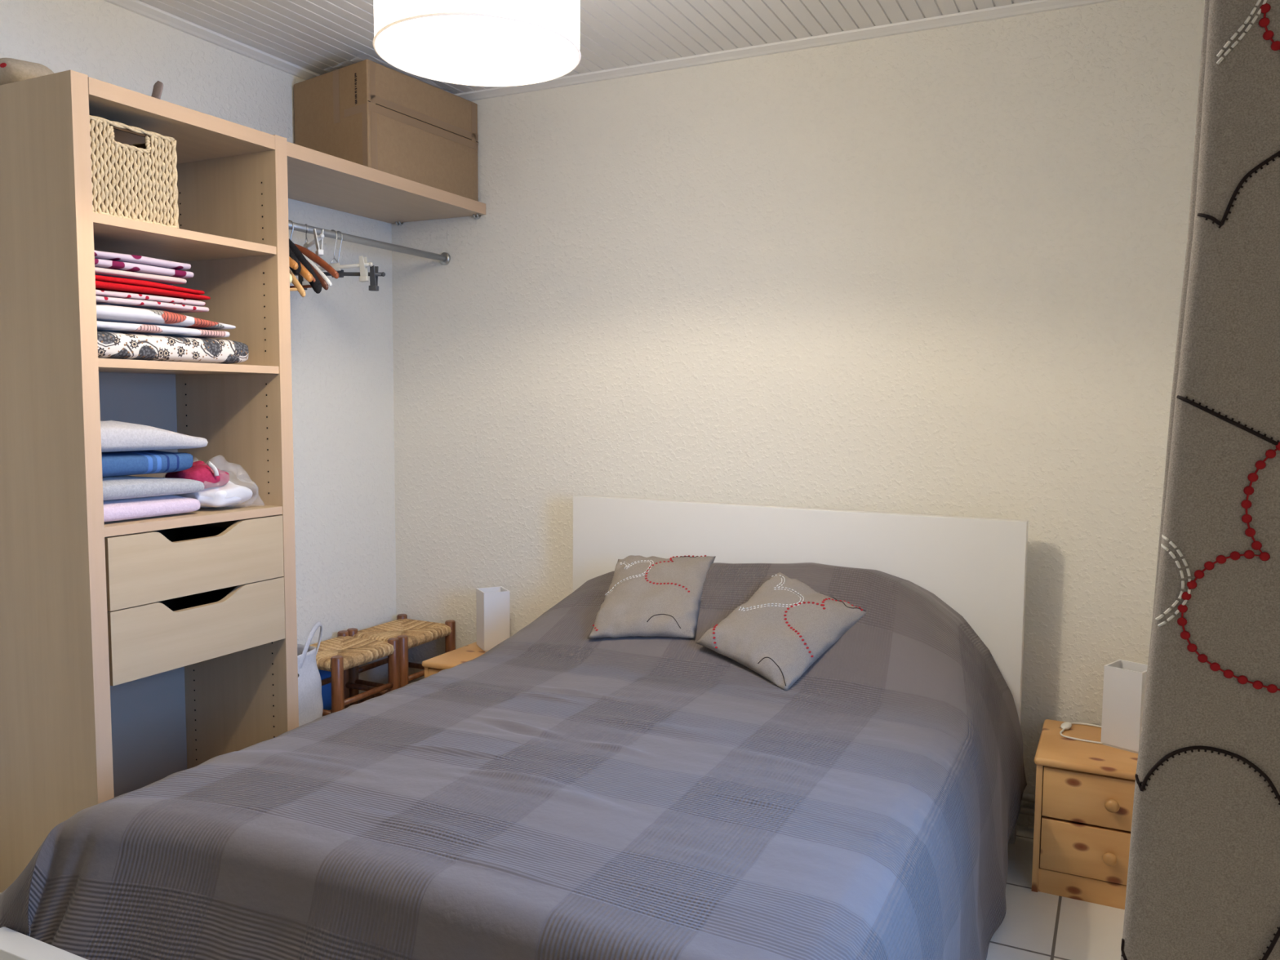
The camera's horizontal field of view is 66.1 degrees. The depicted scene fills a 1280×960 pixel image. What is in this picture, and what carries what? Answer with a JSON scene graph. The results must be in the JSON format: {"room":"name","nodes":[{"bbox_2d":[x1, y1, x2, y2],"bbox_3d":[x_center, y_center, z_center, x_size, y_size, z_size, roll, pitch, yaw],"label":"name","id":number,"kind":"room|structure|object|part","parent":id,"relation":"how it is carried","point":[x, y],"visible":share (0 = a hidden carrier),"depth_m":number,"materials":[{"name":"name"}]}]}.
{"room":"bedroom","nodes":[
{"label":"bedroom","id":0,"kind":"room"},
{"bbox_2d":[0,0,396,693],"bbox_3d":[-1.963,-0.144,2.224,0.100,2.515,4.100,3,5,26],"label":"wall","id":1,"kind":"structure","parent":0,"point":[341,335],"depth_m":3.66,"materials":[{"name":"white paint"}]},
{"bbox_2d":[103,0,319,79],"bbox_3d":[-1.888,-1.336,2.096,0.048,0.019,4.100,3,5,26],"label":"trim","id":2,"kind":"structure","parent":1,"relation":"attached to","point":[137,6],"depth_m":3.14,"materials":[{"name":"white wood"}]},
{"bbox_2d":[286,141,485,226],"bbox_3d":[-1.025,-1.004,3.411,0.463,0.056,1.026,3,5,26],"label":"wall shelf","id":3,"kind":"object","parent":1,"relation":"attached to","point":[314,177],"visible":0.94,"depth_m":3.41,"materials":[{"name":"laminate"}]},
{"bbox_2d":[293,58,478,201],"bbox_3d":[-0.939,-1.231,3.562,0.440,0.375,0.626,3,5,26],"label":"cardboard box","id":4,"kind":"object","parent":3,"relation":"on","point":[367,113],"visible":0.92,"depth_m":3.37,"materials":[{"name":"brown cardboard"}]},
{"bbox_2d":[0,825,1124,959],"bbox_3d":[-0.471,1.230,1.590,3.450,0.100,4.300,3,5,26],"label":"floor","id":5,"kind":"structure","parent":0,"point":[1035,926],"depth_m":2.48,"materials":[{"name":"beige tile"}]},
{"bbox_2d":[0,69,298,893],"bbox_3d":[-1.390,0.051,2.733,0.495,2.053,0.648,3,5,26],"label":"wardrobe","id":6,"kind":"object","parent":5,"relation":"on","point":[136,653],"visible":0.8,"depth_m":2.52,"materials":[{"name":"brown wood"}]},
{"bbox_2d":[0,57,54,84],"bbox_3d":[-1.589,-1.006,2.478,0.245,0.091,0.158,3,5,26],"label":"folded blanket","id":7,"kind":"object","parent":6,"relation":"on","point":[11,70],"visible":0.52,"depth_m":2.39,"materials":[{"name":"beige fabric"}]},
{"bbox_3d":[-1.524,0.072,2.462,0.495,2.053,0.042,3,5,26],"label":"panel","id":8,"kind":"part","parent":6,"relation":"part of","materials":[{"name":"brown wood"}]},
{"bbox_2d":[88,115,179,228],"bbox_3d":[-1.382,-0.766,2.509,0.280,0.239,0.257,3,5,26],"label":"woven basket","id":9,"kind":"object","parent":6,"relation":"on","point":[138,182],"visible":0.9,"depth_m":2.45,"materials":[{"name":"brown wicker"}]},
{"bbox_3d":[-1.565,0.064,2.820,0.006,2.011,0.560,3,5,26],"label":"panel","id":10,"kind":"part","parent":6,"relation":"part of","materials":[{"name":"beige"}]},
{"bbox_2d":[102,494,199,522],"bbox_3d":[-1.409,0.068,2.609,0.337,0.054,0.321,3,5,26],"label":"folded towel","id":11,"kind":"object","parent":6,"relation":"on","point":[160,505],"visible":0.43,"depth_m":2.54,"materials":[{"name":"pink fabric"}]},
{"bbox_2d":[102,475,204,500],"bbox_3d":[-1.403,0.013,2.613,0.334,0.057,0.338,3,5,26],"label":"folded blanket","id":12,"kind":"object","parent":11,"relation":"on","point":[116,487],"visible":0.58,"depth_m":2.53,"materials":[{"name":"white fabric"}]},
{"bbox_2d":[101,449,193,477],"bbox_3d":[-1.413,-0.048,2.598,0.327,0.064,0.307,3,5,26],"label":"folded towel","id":13,"kind":"object","parent":12,"relation":"on","point":[133,462],"visible":0.38,"depth_m":2.53,"materials":[{"name":"blue fabric"}]},
{"bbox_2d":[100,420,208,452],"bbox_3d":[-1.400,-0.120,2.604,0.342,0.080,0.345,3,5,26],"label":"folded blanket","id":14,"kind":"object","parent":13,"relation":"on","point":[116,436],"visible":0.62,"depth_m":2.50,"materials":[{"name":"white fabric"}]},
{"bbox_2d":[151,80,163,99],"bbox_3d":[-1.315,-1.027,2.663,0.039,0.114,0.038,3,5,26],"label":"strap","id":15,"kind":"object","parent":6,"relation":"on","point":[158,86],"visible":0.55,"depth_m":2.66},
{"bbox_2d":[97,330,248,364],"bbox_3d":[-1.372,-0.354,2.663,0.356,0.075,0.501,3,5,26],"label":"folded fabric","id":16,"kind":"object","parent":6,"relation":"on","point":[114,345],"visible":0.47,"depth_m":2.57,"materials":[{"name":"fabric"}]},
{"bbox_2d":[97,320,230,337],"bbox_3d":[-1.388,-0.400,2.630,0.352,0.023,0.435,3,5,26],"label":"sheet","id":17,"kind":"object","parent":16,"relation":"on","point":[101,326],"visible":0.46,"depth_m":2.55,"materials":[{"name":"white fabric"}]},
{"bbox_2d":[96,304,235,329],"bbox_3d":[-1.381,-0.433,2.632,0.362,0.044,0.451,3,5,26],"label":"pillowcase","id":18,"kind":"object","parent":17,"relation":"on","point":[104,313],"visible":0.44,"depth_m":2.52,"materials":[{"name":"white fabric"}]},
{"bbox_2d":[95,289,208,313],"bbox_3d":[-1.395,-0.468,2.592,0.328,0.032,0.372,3,5,26],"label":"sheet","id":19,"kind":"object","parent":18,"relation":"on","point":[176,305],"visible":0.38,"depth_m":2.53,"materials":[{"name":"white fabric"}]},
{"bbox_2d":[95,275,210,300],"bbox_3d":[-1.393,-0.502,2.588,0.334,0.037,0.373,3,5,26],"label":"sheet","id":20,"kind":"object","parent":19,"relation":"on","point":[102,282],"visible":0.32,"depth_m":2.51,"materials":[{"name":"red fabric"}]},
{"bbox_2d":[94,266,186,284],"bbox_3d":[-1.402,-0.526,2.554,0.305,0.018,0.301,3,5,26],"label":"pillowcase","id":21,"kind":"object","parent":20,"relation":"on","point":[166,280],"visible":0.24,"depth_m":2.50,"materials":[{"name":"white fabric"}]},
{"bbox_2d":[93,249,194,278],"bbox_3d":[-1.398,-0.558,2.564,0.307,0.045,0.332,3,5,26],"label":"duvet cover","id":22,"kind":"object","parent":21,"relation":"on","point":[117,261],"visible":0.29,"depth_m":2.50,"materials":[{"name":"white fabric"}]},
{"bbox_2d":[93,212,276,262],"bbox_3d":[-1.360,-0.648,2.664,0.431,0.022,0.560,3,5,26],"label":"shelf","id":23,"kind":"object","parent":6,"relation":"attached to","point":[113,234],"depth_m":2.67,"materials":[{"name":"brown wood"}]},
{"bbox_2d":[97,358,279,374],"bbox_3d":[-1.362,-0.308,2.691,0.431,0.021,0.560,3,5,26],"label":"shelf","id":24,"kind":"object","parent":6,"relation":"attached to","point":[105,366],"depth_m":2.66,"materials":[{"name":"brown wood"}]},
{"bbox_2d":[103,503,282,537],"bbox_3d":[-1.365,0.098,2.723,0.433,0.023,0.560,3,5,26],"label":"shelf","id":25,"kind":"object","parent":6,"relation":"attached to","point":[261,513],"depth_m":2.64,"materials":[{"name":"brown wood"}]},
{"bbox_3d":[-1.177,0.211,2.642,0.019,0.180,0.552,3,5,26],"label":"drawer","id":26,"kind":"part","parent":6,"relation":"part of","materials":[{"name":"brown wood"}]},
{"bbox_3d":[-1.178,0.395,2.656,0.019,0.183,0.552,3,5,26],"label":"drawer","id":27,"kind":"part","parent":6,"relation":"part of","materials":[{"name":"brown wood"}]},
{"bbox_2d":[164,460,253,507],"bbox_3d":[-1.218,0.003,2.809,0.261,0.153,0.253,3,5,26],"label":"plastic bag","id":28,"kind":"object","parent":6,"relation":"on","point":[218,491],"visible":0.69,"depth_m":2.73,"materials":[{"name":"white plastic"}]},
{"bbox_3d":[-1.256,0.031,3.002,0.495,2.053,0.045,3,5,26],"label":"panel","id":29,"kind":"part","parent":6,"relation":"part of","materials":[{"name":"brown wood"}]},
{"bbox_2d":[297,621,323,726],"bbox_3d":[-1.192,0.761,3.254,0.247,0.562,0.302,3,5,26],"label":"cloth bag","id":30,"kind":"object","parent":5,"relation":"on","point":[309,682],"visible":0.22,"depth_m":3.23,"materials":[{"name":"grey fabric"}]},
{"bbox_3d":[-1.095,0.556,3.260,0.031,0.154,0.190,1,5,4],"label":"handle","id":31,"kind":"part","parent":30,"relation":"part of","materials":[{"name":"grey fabric"}]},
{"bbox_2d":[318,669,331,710],"bbox_3d":[-1.192,0.830,3.722,0.022,0.345,0.128,3,5,26],"label":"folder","id":32,"kind":"object","parent":5,"relation":"on","point":[326,689],"visible":0.02,"depth_m":3.71,"materials":[{"name":"blue plastic"}]},
{"bbox_2d":[309,630,399,715],"bbox_3d":[-1.086,0.803,3.574,0.286,0.425,0.332,3,5,26],"label":"stool","id":33,"kind":"object","parent":5,"relation":"on","point":[340,654],"visible":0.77,"depth_m":3.56,"materials":[{"name":"beige wicker"}]},
{"bbox_3d":[-1.041,0.818,3.390,0.039,0.425,0.039,1,5,4],"label":"leg","id":34,"kind":"part","parent":33,"relation":"part of","materials":[{"name":"brown wood"}]},
{"bbox_3d":[-1.131,0.788,3.757,0.039,0.425,0.039,-4,6,-41],"label":"leg","id":35,"kind":"part","parent":33,"relation":"part of","materials":[{"name":"brown wood"}]},
{"bbox_3d":[-1.084,0.626,3.559,0.278,0.042,0.324,3,5,26],"label":"seat","id":36,"kind":"part","parent":33,"relation":"part of","materials":[{"name":"wicker"}]},
{"bbox_3d":[-0.912,0.798,3.649,0.039,0.425,0.039,1,5,4],"label":"leg","id":37,"kind":"part","parent":33,"relation":"part of","materials":[{"name":"brown wood"}]},
{"bbox_2d":[346,613,455,705],"bbox_3d":[-0.934,0.780,3.875,0.286,0.425,0.332,3,5,26],"label":"stool","id":38,"kind":"object","parent":5,"relation":"on","point":[410,633],"visible":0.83,"depth_m":3.81,"materials":[{"name":"beige wicker"}]},
{"bbox_3d":[-1.108,0.785,3.799,0.039,0.425,0.039,1,5,4],"label":"leg","id":39,"kind":"part","parent":38,"relation":"part of","materials":[{"name":"brown wood"}]},
{"bbox_3d":[-0.979,0.765,4.058,0.039,0.425,0.039,1,5,4],"label":"leg","id":40,"kind":"part","parent":38,"relation":"part of","materials":[{"name":"brown wood"}]},
{"bbox_3d":[-0.933,0.603,3.861,0.278,0.042,0.324,3,5,26],"label":"seat","id":41,"kind":"part","parent":38,"relation":"part of","materials":[{"name":"wicker"}]},
{"bbox_3d":[-0.889,0.795,3.691,0.039,0.425,0.039,1,5,4],"label":"leg","id":42,"kind":"part","parent":38,"relation":"part of","materials":[{"name":"brown wood"}]},
{"bbox_3d":[-0.761,0.775,3.950,0.039,0.425,0.039,-4,6,-41],"label":"leg","id":43,"kind":"part","parent":38,"relation":"part of","materials":[{"name":"brown wood"}]},
{"bbox_2d":[422,641,486,678],"bbox_3d":[-0.538,0.831,3.610,0.382,0.372,0.383,3,5,26],"label":"nightstand","id":44,"kind":"object","parent":5,"relation":"on","point":[451,659],"visible":0.09,"depth_m":3.55,"materials":[{"name":"brown wood"}]},
{"bbox_3d":[-0.695,0.833,3.693,0.016,0.352,0.334,3,5,26],"label":"panel","id":45,"kind":"part","parent":44,"relation":"part of","materials":[{"name":"brown wood"}]},
{"bbox_3d":[-0.605,0.749,3.466,0.334,0.133,0.018,3,5,26],"label":"drawer","id":46,"kind":"part","parent":44,"relation":"part of","materials":[{"name":"brown wood"}]},
{"bbox_2d":[475,586,510,651],"bbox_3d":[-0.555,0.524,3.714,0.100,0.222,0.100,-2,5,-26],"label":"table lamp","id":47,"kind":"object","parent":44,"relation":"on","point":[492,603],"visible":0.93,"depth_m":3.67,"materials":[{"name":"white glass"}]},
{"bbox_2d":[0,494,1028,959],"bbox_3d":[-0.026,0.638,2.342,1.567,0.966,2.090,3,5,26],"label":"bed","id":48,"kind":"object","parent":5,"relation":"on","point":[977,566],"visible":0.23,"depth_m":3.06,"materials":[{"name":"white wood"}]},
{"bbox_3d":[-0.484,1.022,1.457,1.560,0.335,0.050,3,5,26],"label":"footboard","id":49,"kind":"part","parent":48,"relation":"part of","materials":[{"name":"white wood"}]},
{"bbox_2d":[0,562,1026,959],"bbox_3d":[-0.097,0.707,2.375,1.777,0.803,2.008,3,5,26],"label":"bedspread","id":50,"kind":"object","parent":48,"relation":"on","point":[553,792],"visible":0.9,"depth_m":1.87,"materials":[{"name":"grey fabric"}]},
{"bbox_2d":[586,555,715,639],"bbox_3d":[0.044,0.364,3.099,0.335,0.221,0.367,2,5,14],"label":"cushion","id":51,"kind":"object","parent":50,"relation":"on","point":[652,596],"visible":1,"depth_m":3.03,"materials":[{"name":"beige fabric"}]},
{"bbox_2d":[695,572,866,690],"bbox_3d":[0.409,0.423,2.826,0.381,0.248,0.321,-3,6,-38],"label":"cushion","id":52,"kind":"object","parent":50,"relation":"on","point":[786,625],"visible":1,"depth_m":2.78,"materials":[{"name":"beige fabric"}]},
{"bbox_3d":[0.447,0.569,3.246,1.520,0.966,0.045,3,5,26],"label":"headboard","id":53,"kind":"part","parent":48,"relation":"part of","materials":[{"name":"white wood"}]},
{"bbox_2d":[1031,719,1137,909],"bbox_3d":[1.293,0.917,2.696,0.382,0.372,0.383,3,5,26],"label":"nightstand","id":54,"kind":"object","parent":5,"relation":"on","point":[1084,792],"visible":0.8,"depth_m":2.59,"materials":[{"name":"brown wood"}]},
{"bbox_3d":[1.136,0.920,2.779,0.016,0.352,0.334,3,5,26],"label":"panel","id":55,"kind":"part","parent":54,"relation":"part of","materials":[{"name":"brown wood"}]},
{"bbox_3d":[1.224,0.977,2.563,0.334,0.137,0.018,3,5,26],"label":"drawer","id":56,"kind":"part","parent":54,"relation":"part of","materials":[{"name":"brown wood"}]},
{"bbox_3d":[1.225,0.836,2.551,0.334,0.133,0.018,3,5,26],"label":"drawer","id":57,"kind":"part","parent":54,"relation":"part of","materials":[{"name":"brown wood"}]},
{"bbox_3d":[1.366,0.901,2.844,0.338,0.322,0.008,3,5,26],"label":"panel","id":58,"kind":"part","parent":54,"relation":"part of","materials":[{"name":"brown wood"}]},
{"bbox_2d":[1059,659,1147,753],"bbox_3d":[1.304,0.615,2.759,0.170,0.223,0.240,-4,6,-42],"label":"table lamp","id":59,"kind":"object","parent":54,"relation":"on","point":[1124,681],"visible":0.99,"depth_m":2.67,"materials":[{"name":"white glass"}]},
{"bbox_2d":[1060,721,1071,729],"bbox_3d":[1.232,0.711,2.844,0.027,0.016,0.054,4,6,37],"label":"switch","id":60,"kind":"object","parent":59,"relation":"attached to","point":[1065,726],"depth_m":2.83,"materials":[{"name":"white plastic"}]},
{"bbox_3d":[1.284,0.718,2.790,0.170,0.009,0.163,-4,6,-42],"label":"cord","id":61,"kind":"part","parent":59,"relation":"part of","materials":[{"name":"white plastic"}]},
{"bbox_3d":[1.341,0.616,2.698,0.100,0.216,0.100,-4,6,-42],"label":"lamp shade","id":62,"kind":"part","parent":59,"relation":"part of","materials":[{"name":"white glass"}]},
{"bbox_3d":[1.215,0.979,2.543,0.035,0.035,0.033,3,5,26],"label":"knob","id":63,"kind":"part","parent":54,"relation":"part of","materials":[{"name":"brown wood"}]},
{"bbox_3d":[1.216,0.837,2.532,0.035,0.035,0.033,3,5,26],"label":"knob","id":64,"kind":"part","parent":54,"relation":"part of","materials":[{"name":"brown wood"}]},
{"bbox_2d":[137,0,1035,93],"bbox_3d":[-0.474,-1.308,1.398,3.400,0.060,4.300,3,5,26],"label":"ceiling","id":65,"kind":"structure","parent":0,"point":[319,37],"depth_m":3.02,"materials":[{"name":"white wood"}]},
{"bbox_2d":[373,0,581,86],"bbox_3d":[-0.323,-1.089,1.964,0.412,0.465,0.412,3,5,26],"label":"pendant lamp","id":66,"kind":"object","parent":65,"relation":"hanging from","point":[468,42],"visible":1,"depth_m":2.12,"materials":[{"name":"white fabric"}]},
{"bbox_3d":[-0.325,-0.923,1.977,0.039,0.040,0.039,3,5,26],"label":"bulb","id":67,"kind":"part","parent":66,"relation":"part of","materials":[{"name":"white"}]},
{"bbox_2d":[391,0,1204,828],"bbox_3d":[0.447,-0.218,3.374,3.400,2.515,0.100,3,5,26],"label":"wall","id":68,"kind":"structure","parent":0,"point":[940,271],"depth_m":3.19,"materials":[{"name":"white paint"}]},
{"bbox_2d":[288,221,450,265],"bbox_3d":[-0.994,-0.835,3.408,0.049,0.049,1.030,3,5,26],"label":"rail","id":69,"kind":"object","parent":68,"relation":"attached to","point":[444,258],"visible":0.59,"depth_m":3.48,"materials":[{"name":"grey metal"}]},
{"bbox_2d":[288,256,297,270],"bbox_3d":[-1.195,-0.727,3.009,0.408,0.188,0.032,3,5,26],"label":"clothes hanger","id":70,"kind":"object","parent":69,"relation":"hanging from","point":[292,264],"visible":0.2,"depth_m":2.92,"materials":[{"name":"brown wood"}]},
{"bbox_2d":[288,247,301,275],"bbox_3d":[-1.182,-0.724,3.036,0.372,0.198,0.036,3,5,26],"label":"clothes hanger","id":71,"kind":"object","parent":69,"relation":"hanging from","point":[291,255],"visible":0.12,"depth_m":2.96,"materials":[{"name":"black plastic"}]},
{"bbox_2d":[289,269,305,297],"bbox_3d":[-1.187,-0.689,3.029,0.426,0.267,0.026,3,5,26],"label":"clothes hanger","id":72,"kind":"object","parent":69,"relation":"hanging from","point":[295,282],"visible":0.17,"depth_m":2.95,"materials":[{"name":"brown wood"}]},
{"bbox_2d":[288,239,321,293],"bbox_3d":[-1.158,-0.702,3.087,0.428,0.250,0.032,3,5,26],"label":"clothes hanger","id":73,"kind":"object","parent":69,"relation":"hanging from","point":[316,286],"visible":0.16,"depth_m":3.01,"materials":[{"name":"black plastic"}]},
{"bbox_2d":[299,263,313,282],"bbox_3d":[-1.174,-0.714,3.052,0.429,0.219,0.036,3,5,26],"label":"clothes hanger","id":74,"kind":"object","parent":69,"relation":"hanging from","point":[304,273],"visible":0.2,"depth_m":2.96,"materials":[{"name":"brown wood"}]},
{"bbox_2d":[289,260,328,290],"bbox_3d":[-1.145,-0.710,3.113,0.425,0.236,0.027,3,5,26],"label":"clothes hanger","id":75,"kind":"object","parent":69,"relation":"hanging from","point":[324,284],"visible":0.16,"depth_m":3.03,"materials":[{"name":"brown wood"}]},
{"bbox_2d":[288,220,338,279],"bbox_3d":[-1.124,-0.733,3.152,0.426,0.197,0.029,3,5,26],"label":"clothes hanger","id":76,"kind":"object","parent":69,"relation":"hanging from","point":[311,255],"visible":0.45,"depth_m":3.09,"materials":[{"name":"brown wood"}]},
{"bbox_2d":[303,223,324,256],"bbox_3d":[-1.087,-0.763,3.211,0.030,0.145,0.323,-3,6,-36],"label":"hanger","id":77,"kind":"object","parent":69,"relation":"hanging from","point":[320,252],"visible":0.56,"depth_m":3.11,"materials":[{"name":"white plastic"}]},
{"bbox_2d":[302,253,332,286],"bbox_3d":[-1.137,-0.718,3.128,0.421,0.224,0.026,3,5,26],"label":"clothes hanger","id":78,"kind":"object","parent":69,"relation":"hanging from","point":[326,278],"visible":0.14,"depth_m":3.05,"materials":[{"name":"white plastic"}]},
{"bbox_2d":[302,229,373,284],"bbox_3d":[-1.032,-0.751,3.325,0.284,0.188,0.030,2,5,14],"label":"hanger","id":79,"kind":"object","parent":69,"relation":"hanging from","point":[363,264],"visible":0.66,"depth_m":3.30,"materials":[{"name":"white plastic"}]},
{"bbox_2d":[292,231,385,291],"bbox_3d":[-1.030,-0.745,3.351,0.365,0.205,0.030,2,5,16],"label":"hanger","id":80,"kind":"object","parent":69,"relation":"hanging from","point":[373,273],"visible":0.63,"depth_m":3.32,"materials":[{"name":"silver metal"}]},
{"bbox_2d":[453,0,1116,101],"bbox_3d":[0.333,-1.412,3.256,3.000,0.019,0.048,3,5,26],"label":"trim","id":81,"kind":"structure","parent":68,"relation":"attached to","point":[1037,6],"depth_m":3.16,"materials":[{"name":"white wood"}]},
{"bbox_2d":[1019,805,1035,816],"bbox_3d":[1.349,1.022,2.945,0.700,0.028,0.036,3,5,26],"label":"pipe","id":82,"kind":"object","parent":68,"relation":"attached to","point":[1024,811],"visible":0.02,"depth_m":3.01,"materials":[{"name":"beige"}]},
{"bbox_2d":[1021,792,1035,802],"bbox_3d":[1.349,0.980,2.942,0.700,0.028,0.036,3,5,26],"label":"pipe","id":83,"kind":"object","parent":68,"relation":"attached to","point":[1026,797],"visible":0.02,"depth_m":3.00,"materials":[{"name":"beige"}]},
{"bbox_3d":[0.906,-0.010,0.813,0.300,2.515,4.100,3,5,26],"label":"wall","id":84,"kind":"structure","parent":0,"visible":0},
{"bbox_3d":[0.902,-1.098,1.190,0.131,0.022,1.120,3,5,26],"label":"curtain rod","id":85,"kind":"object","parent":84,"relation":"attached to","visible":0},
{"bbox_2d":[1120,0,1279,959],"bbox_3d":[0.605,0.082,0.908,0.307,2.288,0.118,1,5,5],"label":"curtain","id":86,"kind":"object","parent":85,"relation":"hanging from","point":[1203,882],"visible":1,"depth_m":0.89,"materials":[{"name":"beige fabric"}]}
]}

